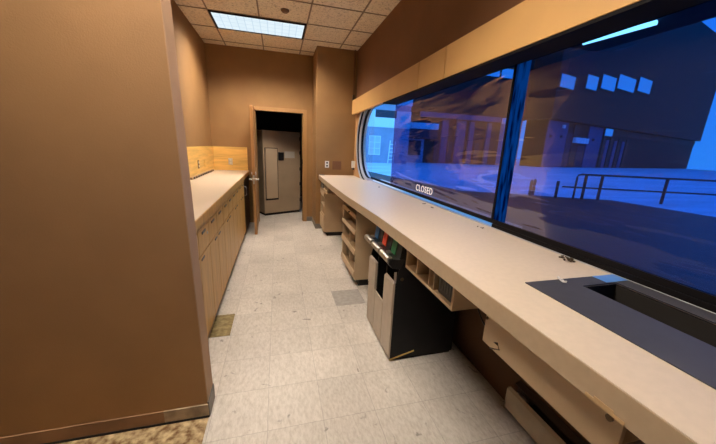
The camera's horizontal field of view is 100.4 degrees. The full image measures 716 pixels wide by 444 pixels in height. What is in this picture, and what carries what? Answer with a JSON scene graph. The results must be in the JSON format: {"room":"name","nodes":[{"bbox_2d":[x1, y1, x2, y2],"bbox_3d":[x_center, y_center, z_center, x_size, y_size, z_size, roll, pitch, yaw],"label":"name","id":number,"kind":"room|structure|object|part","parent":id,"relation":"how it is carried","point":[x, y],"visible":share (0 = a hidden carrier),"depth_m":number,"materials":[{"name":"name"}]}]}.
{"room":"bank teller area","nodes":[
{"label":"bank teller area","id":0,"kind":"room"},
{"bbox_2d":[0,0,207,436],"bbox_3d":[-2.625,-0.375,0.885,3.795,3.080,0.130,-1,14,-15],"label":"wall","id":1,"kind":"structure","parent":0,"point":[99,319],"depth_m":1.31,"materials":[{"name":"brown paint"}]},
{"bbox_2d":[0,404,209,443],"bbox_3d":[-2.669,1.088,1.181,3.798,0.073,0.008,-1,14,-15],"label":"baseboard","id":2,"kind":"structure","parent":1,"relation":"attached to","point":[93,428],"depth_m":1.54,"materials":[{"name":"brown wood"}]},
{"bbox_2d":[160,0,212,400],"bbox_3d":[-0.811,-0.464,1.354,0.050,2.978,0.128,-1,14,-15],"label":"trim","id":3,"kind":"structure","parent":1,"relation":"attached to","point":[166,9],"depth_m":1.42,"materials":[{"name":"brown wood"}]},
{"bbox_2d":[207,383,214,415],"bbox_3d":[-0.850,1.029,1.730,0.008,0.100,0.137,-1,14,-15],"label":"baseboard","id":4,"kind":"structure","parent":1,"relation":"attached to","point":[210,402],"depth_m":1.72,"materials":[{"name":"grey plastic"}]},
{"bbox_2d":[58,417,208,443],"bbox_3d":[-2.066,1.694,-0.956,3.745,0.002,4.630,-1,14,-15],"label":"floor","id":5,"kind":"structure","parent":0,"point":[193,431],"depth_m":1.55,"materials":[{"name":"beige carpet"}]},
{"bbox_2d":[171,0,211,146],"bbox_3d":[-2.132,-0.960,3.323,0.120,3.080,4.470,-1,14,-15],"label":"wall","id":6,"kind":"structure","parent":0,"point":[190,48],"depth_m":4.17,"materials":[{"name":"brown paint"}]},
{"bbox_2d":[187,146,214,176],"bbox_3d":[-2.063,-0.625,3.357,0.015,0.419,4.331,-1,14,-15],"label":"backsplash panel","id":7,"kind":"object","parent":6,"relation":"attached to","point":[200,153],"visible":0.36,"depth_m":4.42,"materials":[{"name":"yellow wood"}]},
{"bbox_2d":[209,314,234,337],"bbox_3d":[-1.142,0.870,2.521,0.155,0.002,0.325,-1,14,-15],"label":"floor tile","id":8,"kind":"structure","parent":0,"point":[222,326],"depth_m":2.51,"materials":[{"name":"beige tile"}]},
{"bbox_2d":[205,43,312,221],"bbox_3d":[-1.798,-1.510,5.593,1.950,3.080,0.120,-1,14,-15],"label":"wall","id":9,"kind":"structure","parent":0,"point":[238,78],"depth_m":5.32,"materials":[{"name":"brown paint"}]},
{"bbox_2d":[213,146,247,170],"bbox_3d":[-2.336,-1.162,5.466,0.589,0.419,0.015,-1,14,-15],"label":"backsplash panel","id":10,"kind":"object","parent":9,"relation":"attached to","point":[221,154],"visible":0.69,"depth_m":5.46,"materials":[{"name":"yellow wood"}]},
{"bbox_2d":[228,158,232,164],"bbox_3d":[-2.335,-1.109,5.465,0.072,0.116,0.010,-1,14,-15],"label":"wall outlet","id":11,"kind":"object","parent":10,"relation":"attached to","point":[230,161],"visible":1,"depth_m":5.46,"materials":[{"name":"plastic"}]},
{"bbox_2d":[249,105,258,233],"bbox_3d":[-1.795,-0.889,5.188,0.156,2.048,0.884,-2,15,-16],"label":"door","id":12,"kind":"structure","parent":9,"relation":"in","point":[254,179],"depth_m":4.87,"materials":[{"name":"orange wood"}]},
{"bbox_3d":[-1.699,-0.724,4.878,0.156,0.190,0.174,-2,15,-16],"label":"handle","id":13,"kind":"part","parent":12,"relation":"part of","materials":[{"name":"metal"}]},
{"bbox_2d":[253,106,306,221],"bbox_3d":[-1.502,-1.062,5.784,0.990,2.145,0.152,-1,14,-15],"label":"trim","id":14,"kind":"structure","parent":9,"relation":"attached to","point":[256,108],"depth_m":5.71,"materials":[{"name":"brown wood"}]},
{"bbox_2d":[307,216,321,228],"bbox_3d":[-0.873,0.004,5.857,0.179,0.095,0.668,-6,16,-31],"label":"baseboard","id":15,"kind":"structure","parent":9,"relation":"attached to","point":[310,218],"depth_m":5.69,"materials":[{"name":"grey plastic"}]},
{"bbox_2d":[256,111,301,195],"bbox_3d":[-1.798,-1.793,7.229,2.900,2.960,3.080,-1,14,-15],"label":"wall","id":16,"kind":"structure","parent":0,"point":[275,121],"depth_m":8.41,"materials":[{"name":"brown paint"}]},
{"bbox_2d":[174,0,400,55],"bbox_3d":[-1.622,-1.897,0.670,5.690,0.060,9.400,-1,14,-15],"label":"ceiling","id":17,"kind":"structure","parent":0,"point":[298,11],"depth_m":3.86,"materials":[{"name":"tile"}]},
{"bbox_2d":[208,10,306,39],"bbox_3d":[-1.347,-2.702,4.118,1.206,0.018,0.596,-1,14,-15],"label":"recessed light","id":18,"kind":"object","parent":17,"relation":"in","point":[222,20],"visible":1,"depth_m":4.08,"materials":[{"name":"white plastic"}]},
{"bbox_2d":[177,0,386,54],"bbox_3d":[-1.641,-1.816,0.478,5.550,0.005,9.389,-1,14,-15],"label":"grid","id":19,"kind":"object","parent":17,"relation":"attached to","point":[312,3],"depth_m":3.90,"materials":[{"name":"brown"}]},
{"bbox_2d":[281,8,288,13],"bbox_3d":[-0.883,-2.551,3.615,0.100,0.030,0.100,-1,14,-15],"label":"sprinkler head","id":20,"kind":"object","parent":17,"relation":"attached to","point":[283,10],"visible":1,"depth_m":3.59},
{"bbox_2d":[312,46,357,223],"bbox_3d":[-0.437,-1.466,5.653,0.790,3.080,0.720,-1,14,-15],"label":"wall pillar","id":21,"kind":"structure","parent":0,"point":[334,122],"depth_m":5.19,"materials":[{"name":"brown paint"}]},
{"bbox_2d":[332,161,340,169],"bbox_3d":[-0.384,-1.022,5.392,0.160,0.150,0.012,-1,14,-15],"label":"blank cover plate","id":22,"kind":"object","parent":21,"relation":"attached to","point":[336,165],"visible":1,"depth_m":5.38,"materials":[{"name":"brown"}]},
{"bbox_2d":[351,161,354,169],"bbox_3d":[-0.086,-1.025,5.403,0.054,0.155,0.080,-1,14,-15],"label":"junction box","id":23,"kind":"object","parent":21,"relation":"attached to","point":[352,162],"visible":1,"depth_m":5.37,"materials":[{"name":"white plastic"}]},
{"bbox_2d":[352,50,355,99],"bbox_3d":[-0.063,-2.490,5.073,0.030,0.778,0.054,-1,14,-15],"label":"conduit","id":24,"kind":"object","parent":21,"relation":"attached to","point":[353,95],"visible":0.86,"depth_m":5.07,"materials":[{"name":"brown metal"}]},
{"bbox_2d":[331,289,365,305],"bbox_3d":[-0.106,0.774,3.086,0.300,0.001,0.305,-1,14,-15],"label":"floor grey tile","id":25,"kind":"structure","parent":0,"point":[342,297],"depth_m":3.08,"materials":[{"name":"grey tile"}]},
{"bbox_2d":[202,196,536,443],"bbox_3d":[-2.134,0.782,2.831,5.690,0.060,12.400,-1,14,-15],"label":"floor","id":26,"kind":"structure","parent":0,"point":[294,365],"depth_m":2.06,"materials":[{"name":"tile"}]},
{"bbox_2d":[196,230,202,290],"bbox_3d":[-1.316,0.542,1.882,0.554,0.930,0.323,-1,14,-15],"label":"base cabinet","id":27,"kind":"object","parent":26,"relation":"on","point":[197,230],"visible":0.06,"depth_m":2.01,"materials":[{"name":"brown wood"}]},
{"bbox_2d":[190,169,248,230],"bbox_3d":[-1.786,-0.413,3.496,0.612,0.095,4.347,-1,14,-15],"label":"countertop","id":28,"kind":"structure","parent":27,"relation":"on","point":[210,190],"depth_m":3.28,"materials":[{"name":"beige laminate"}]},
{"bbox_3d":[-2.358,-0.737,4.564,0.035,0.029,1.400,-1,14,-15],"label":"power strip","id":29,"kind":"part","parent":28,"relation":"part of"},
{"bbox_2d":[197,219,215,335],"bbox_3d":[-1.397,0.463,2.186,0.556,0.930,0.323,-1,14,-15],"label":"base cabinet","id":30,"kind":"object","parent":26,"relation":"on","point":[203,231],"visible":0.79,"depth_m":2.22,"materials":[{"name":"brown wood"}]},
{"bbox_3d":[-1.123,0.021,2.145,0.023,0.027,0.323,-1,14,-15],"label":"rail","id":31,"kind":"part","parent":30,"relation":"part of","materials":[{"name":"brown wood"}]},
{"bbox_3d":[-1.129,0.123,2.170,0.019,0.170,0.317,-1,14,-15],"label":"drawer","id":32,"kind":"part","parent":30,"relation":"part of","materials":[{"name":"brown wood"}]},
{"bbox_2d":[208,210,221,314],"bbox_3d":[-1.480,0.384,2.490,0.554,0.930,0.323,-1,14,-15],"label":"base cabinet","id":33,"kind":"object","parent":26,"relation":"on","point":[212,221],"visible":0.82,"depth_m":2.53,"materials":[{"name":"brown wood"}]},
{"bbox_3d":[-1.211,0.044,2.474,0.019,0.170,0.317,-1,14,-15],"label":"drawer","id":34,"kind":"part","parent":33,"relation":"part of","materials":[{"name":"brown wood"}]},
{"bbox_2d":[216,203,227,295],"bbox_3d":[-1.562,0.305,2.795,0.554,0.930,0.323,-1,14,-15],"label":"base cabinet","id":35,"kind":"object","parent":26,"relation":"on","point":[219,211],"visible":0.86,"depth_m":2.83,"materials":[{"name":"brown wood"}]},
{"bbox_3d":[-1.293,-0.035,2.779,0.019,0.170,0.317,-1,14,-15],"label":"drawer","id":36,"kind":"part","parent":35,"relation":"part of","materials":[{"name":"brown wood"}]},
{"bbox_2d":[222,197,231,279],"bbox_3d":[-1.645,0.226,3.099,0.554,0.930,0.323,-1,14,-15],"label":"base cabinet","id":37,"kind":"object","parent":26,"relation":"on","point":[225,203],"visible":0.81,"depth_m":3.14,"materials":[{"name":"brown wood"}]},
{"bbox_3d":[-1.375,-0.115,3.083,0.019,0.170,0.317,-1,14,-15],"label":"drawer","id":38,"kind":"part","parent":37,"relation":"part of","materials":[{"name":"brown wood"}]},
{"bbox_3d":[-1.393,0.281,3.181,0.019,0.629,0.317,-1,14,-15],"label":"door","id":39,"kind":"part","parent":37,"relation":"part of","materials":[{"name":"brown wood"}]},
{"bbox_2d":[228,193,235,268],"bbox_3d":[-1.727,0.146,3.403,0.554,0.930,0.323,-1,14,-15],"label":"base cabinet","id":40,"kind":"object","parent":26,"relation":"on","point":[230,206],"visible":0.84,"depth_m":3.45,"materials":[{"name":"brown wood"}]},
{"bbox_3d":[-1.458,-0.194,3.387,0.019,0.170,0.317,-1,14,-15],"label":"drawer","id":41,"kind":"part","parent":40,"relation":"part of","materials":[{"name":"brown wood"}]},
{"bbox_3d":[-1.475,0.201,3.486,0.019,0.629,0.317,-1,14,-15],"label":"door","id":42,"kind":"part","parent":40,"relation":"part of","materials":[{"name":"brown wood"}]},
{"bbox_2d":[232,189,238,257],"bbox_3d":[-1.809,0.067,3.707,0.554,0.930,0.323,-1,14,-15],"label":"base cabinet","id":43,"kind":"object","parent":26,"relation":"on","point":[234,191],"visible":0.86,"depth_m":3.75,"materials":[{"name":"brown wood"}]},
{"bbox_3d":[-1.540,-0.273,3.692,0.019,0.170,0.317,-1,14,-15],"label":"drawer","id":44,"kind":"part","parent":43,"relation":"part of","materials":[{"name":"brown wood"}]},
{"bbox_3d":[-1.557,0.122,3.790,0.019,0.629,0.317,-1,14,-15],"label":"door","id":45,"kind":"part","parent":43,"relation":"part of","materials":[{"name":"brown wood"}]},
{"bbox_2d":[236,186,241,248],"bbox_3d":[-1.892,-0.012,4.012,0.554,0.930,0.323,-1,14,-15],"label":"base cabinet","id":46,"kind":"object","parent":26,"relation":"on","point":[237,188],"visible":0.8,"depth_m":4.07,"materials":[{"name":"brown wood"}]},
{"bbox_3d":[-1.622,-0.352,3.996,0.019,0.170,0.317,-1,14,-15],"label":"drawer","id":47,"kind":"part","parent":46,"relation":"part of","materials":[{"name":"brown wood"}]},
{"bbox_2d":[239,184,243,240],"bbox_3d":[-1.974,-0.091,4.316,0.554,0.930,0.323,-1,14,-15],"label":"base cabinet","id":48,"kind":"object","parent":26,"relation":"on","point":[240,189],"visible":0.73,"depth_m":4.36,"materials":[{"name":"brown wood"}]},
{"bbox_3d":[-1.705,-0.431,4.300,0.019,0.170,0.317,-1,14,-15],"label":"drawer","id":49,"kind":"part","parent":48,"relation":"part of","materials":[{"name":"brown wood"}]},
{"bbox_2d":[241,180,245,234],"bbox_3d":[-2.056,-0.170,4.620,0.554,0.930,0.323,-1,14,-15],"label":"base cabinet","id":50,"kind":"object","parent":26,"relation":"on","point":[242,183],"visible":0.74,"depth_m":4.68,"materials":[{"name":"brown wood"}]},
{"bbox_3d":[-1.804,-0.116,4.703,0.019,0.629,0.317,-1,14,-15],"label":"door","id":51,"kind":"part","parent":50,"relation":"part of","materials":[{"name":"brown wood"}]},
{"bbox_2d":[244,176,249,233],"bbox_3d":[-2.189,-0.323,5.199,0.560,0.915,0.860,-1,14,-15],"label":"refrigerator","id":52,"kind":"object","parent":26,"relation":"on","point":[246,181],"visible":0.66,"depth_m":5.21,"materials":[{"name":"black paint"}]},
{"bbox_2d":[257,130,300,215],"bbox_3d":[-1.810,-1.101,6.665,0.868,1.770,0.630,-10,18,-40],"label":"storage cabinet","id":53,"kind":"object","parent":26,"relation":"on","point":[278,152],"visible":0.93,"depth_m":6.40,"materials":[{"name":"beige metal"}]},
{"bbox_3d":[-1.813,-1.011,6.280,0.255,1.040,0.031,-10,18,-40],"label":"panel","id":54,"kind":"part","parent":53,"relation":"part of","materials":[{"name":"beige"}]},
{"bbox_2d":[320,182,343,235],"bbox_3d":[-0.363,-0.270,5.324,0.567,0.925,0.485,-1,14,-15],"label":"base cabinet","id":55,"kind":"object","parent":26,"relation":"on","point":[331,214],"visible":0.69,"depth_m":5.10,"materials":[{"name":"beige laminate"}]},
{"bbox_3d":[-0.642,-0.019,5.314,0.012,0.240,0.465,-1,14,-15],"label":"drawer","id":56,"kind":"part","parent":55,"relation":"part of","materials":[{"name":"beige laminate"}]},
{"bbox_2d":[341,202,376,285],"bbox_3d":[0.074,0.189,3.557,0.445,0.925,0.670,-1,14,-15],"label":"shelf unit","id":57,"kind":"object","parent":26,"relation":"on","point":[356,251],"visible":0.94,"depth_m":3.28,"materials":[{"name":"beige laminate"}]},
{"bbox_3d":[-0.075,0.513,3.601,0.096,0.013,0.628,-1,14,-15],"label":"shelf","id":58,"kind":"part","parent":57,"relation":"part of","materials":[{"name":"beige laminate"}]},
{"bbox_3d":[-0.065,0.266,3.539,0.096,0.013,0.628,-1,14,-15],"label":"shelf","id":59,"kind":"part","parent":57,"relation":"part of","materials":[{"name":"beige laminate"}]},
{"bbox_3d":[-0.055,0.048,3.485,0.096,0.013,0.628,-1,14,-15],"label":"shelf","id":60,"kind":"part","parent":57,"relation":"part of","materials":[{"name":"beige laminate"}]},
{"bbox_3d":[-0.048,-0.122,3.443,0.096,0.013,0.628,-1,14,-15],"label":"shelf","id":61,"kind":"part","parent":57,"relation":"part of","materials":[{"name":"beige laminate"}]},
{"bbox_2d":[364,226,456,360],"bbox_3d":[0.387,0.497,2.384,0.579,0.920,0.574,-1,14,-15],"label":"cabinet","id":62,"kind":"object","parent":26,"relation":"on","point":[408,320],"visible":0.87,"depth_m":2.18,"materials":[{"name":"black paint"}]},
{"bbox_3d":[0.197,0.076,2.428,0.070,0.142,0.178,-1,14,-15],"label":"sloped panel","id":63,"kind":"part","parent":62,"relation":"part of","materials":[{"name":"black plastic"}]},
{"bbox_3d":[0.245,0.122,2.251,0.070,0.142,0.178,-1,14,-15],"label":"sloped panel","id":64,"kind":"part","parent":62,"relation":"part of","materials":[{"name":"black plastic"}]},
{"bbox_3d":[0.294,0.169,2.073,0.070,0.142,0.178,-1,14,-15],"label":"sloped panel","id":65,"kind":"part","parent":62,"relation":"part of","materials":[{"name":"black plastic"}]},
{"bbox_2d":[354,0,644,443],"bbox_3d":[1.085,-0.337,1.381,0.142,3.080,8.600,-1,14,-15],"label":"wall","id":66,"kind":"structure","parent":0,"point":[413,31],"depth_m":2.52,"materials":[{"name":"brown paint"}]},
{"bbox_2d":[352,62,419,114],"bbox_3d":[0.250,-1.668,3.975,0.052,0.230,2.591,-1,14,-15],"label":"panel","id":67,"kind":"object","parent":66,"relation":"attached to","point":[406,81],"visible":0.76,"depth_m":3.45,"materials":[{"name":"beige laminate"}]},
{"bbox_2d":[418,46,446,88],"bbox_3d":[0.639,-1.294,2.536,0.052,0.230,0.454,-1,14,-15],"label":"panel","id":68,"kind":"object","parent":66,"relation":"attached to","point":[431,68],"visible":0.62,"depth_m":2.49,"materials":[{"name":"beige laminate"}]},
{"bbox_2d":[319,175,715,443],"bbox_3d":[0.657,0.267,1.528,0.658,0.200,8.399,-1,14,-15],"label":"countertop","id":69,"kind":"structure","parent":66,"relation":"attached to","point":[658,402],"depth_m":0.97,"materials":[{"name":"beige laminate"}]},
{"bbox_3d":[-0.267,-0.520,4.679,0.500,0.130,0.390,-1,14,-15],"label":"keyboard drawer","id":70,"kind":"part","parent":69,"relation":"part of","materials":[{"name":"brown wood"}]},
{"bbox_2d":[405,250,477,310],"bbox_3d":[0.547,0.275,1.750,0.320,0.189,0.566,-1,14,-15],"label":"cubby shelf","id":71,"kind":"object","parent":69,"relation":"attached to","point":[423,273],"visible":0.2,"depth_m":1.65,"materials":[{"name":"beige laminate"}]},
{"bbox_2d":[438,277,452,302],"bbox_3d":[0.531,0.339,1.572,0.164,0.115,0.140,-1,14,-15],"label":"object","id":72,"kind":"object","parent":71,"relation":"in","point":[444,288],"visible":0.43,"depth_m":1.55,"materials":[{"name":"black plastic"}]},
{"bbox_2d":[482,315,639,443],"bbox_3d":[0.726,0.464,1.011,0.340,0.170,0.510,-1,14,-15],"label":"drawer","id":73,"kind":"object","parent":69,"relation":"attached to","point":[591,421],"visible":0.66,"depth_m":0.90,"materials":[{"name":"beige laminate"}]},
{"bbox_2d":[525,274,715,389],"bbox_3d":[1.012,0.437,0.865,0.476,0.190,0.895,-1,14,-15],"label":"tray","id":74,"kind":"object","parent":69,"relation":"in","point":[685,341],"depth_m":1.00,"materials":[{"name":"black metal"}]},
{"bbox_3d":[1.075,0.240,1.275,0.120,0.001,0.061,-1,14,-15],"label":"tape strip","id":75,"kind":"part","parent":74,"relation":"part of","materials":[{"name":"blue plastic"}]},
{"bbox_2d":[356,0,715,324],"bbox_3d":[1.004,-0.544,2.070,0.478,1.282,6.832,-1,14,-15],"label":"window","id":76,"kind":"structure","parent":66,"relation":"in","point":[592,143],"depth_m":1.41,"materials":[{"name":"blue tinted glass"},{"name":"black metal"}]},
{"bbox_3d":[0.904,-0.551,2.041,0.144,1.264,6.832,-1,14,-15],"label":"frame","id":77,"kind":"part","parent":76,"relation":"part of","materials":[{"name":"silver metal"}]},
{"bbox_2d":[416,184,431,194],"bbox_3d":[0.671,-0.333,3.045,0.002,0.068,0.360,-1,14,-15],"label":"sign","id":78,"kind":"object","parent":76,"relation":"attached to","point":[417,184],"visible":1,"depth_m":3.03,"materials":[{"name":"white"}]},
{"bbox_3d":[0.928,0.089,1.935,0.080,0.028,6.290,-1,14,-15],"label":"sill","id":79,"kind":"part","parent":76,"relation":"part of","materials":[{"name":"beige laminate"}]},
{"bbox_3d":[0.989,0.083,1.902,0.030,0.006,6.220,-1,14,-15],"label":"rail","id":80,"kind":"part","parent":76,"relation":"part of","materials":[{"name":"silver metal"}]},
{"bbox_2d":[559,255,575,261],"bbox_3d":[1.037,0.180,1.487,0.048,0.016,0.086,-1,14,-15],"label":"clips","id":81,"kind":"object","parent":76,"relation":"on","point":[570,259],"visible":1,"depth_m":1.47,"materials":[{"name":"brown metal"}]},
{"bbox_2d":[444,0,640,77],"bbox_3d":[1.369,-0.591,-0.164,0.052,0.230,5.287,-1,14,-15],"label":"panel","id":82,"kind":"object","parent":66,"relation":"attached to","point":[529,22],"visible":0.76,"depth_m":1.58,"materials":[{"name":"beige laminate"}]},
{"bbox_2d":[503,380,585,443],"bbox_3d":[1.205,1.301,0.650,0.080,0.185,2.373,-1,14,-15],"label":"baseboard heater","id":83,"kind":"object","parent":66,"relation":"attached to","point":[539,421],"visible":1,"depth_m":1.57,"materials":[{"name":"brown metal"}]},
{"bbox_3d":[1.178,1.309,0.641,0.018,0.142,2.365,-1,14,-15],"label":"panel","id":84,"kind":"part","parent":83,"relation":"part of","materials":[{"name":"beige metal"}]},
{"label":"outside","id":85,"kind":"structure","parent":0,"visible":0},
{"bbox_2d":[368,171,390,181],"bbox_3d":[6.727,0.813,4.167,12.100,0.001,44.000,-1,14,-15],"label":"asphalt","id":86,"kind":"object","parent":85,"point":[372,174],"depth_m":16.73,"materials":[{"name":"asphalt"}]},
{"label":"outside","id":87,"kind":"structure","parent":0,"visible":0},
{"bbox_2d":[366,162,391,175],"bbox_3d":[37.822,-5.562,35.484,88.500,0.100,130.000,-1,14,-15],"label":"snow","id":88,"kind":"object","parent":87,"point":[380,168],"depth_m":24.11,"materials":[{"name":"blue snow"}]},
{"bbox_2d":[365,104,395,162],"bbox_3d":[-0.661,-10.799,34.234,11.700,7.420,6.300,-1,14,-15],"label":"office building","id":89,"kind":"structure","parent":88,"relation":"on","point":[380,128],"depth_m":32.28,"materials":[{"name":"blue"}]},
{"bbox_3d":[1.809,-8.333,32.380,1.160,1.860,0.015,-1,14,-15],"label":"pane","id":90,"kind":"part","parent":89,"relation":"part of","materials":[{"name":"blue glass"}]},
{"bbox_2d":[387,140,392,162],"bbox_3d":[3.616,-7.522,32.132,0.836,2.405,0.100,-1,14,-15],"label":"trellis","id":91,"kind":"object","parent":88,"relation":"on","point":[390,140],"visible":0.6,"depth_m":32.02,"materials":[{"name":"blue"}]}
]}

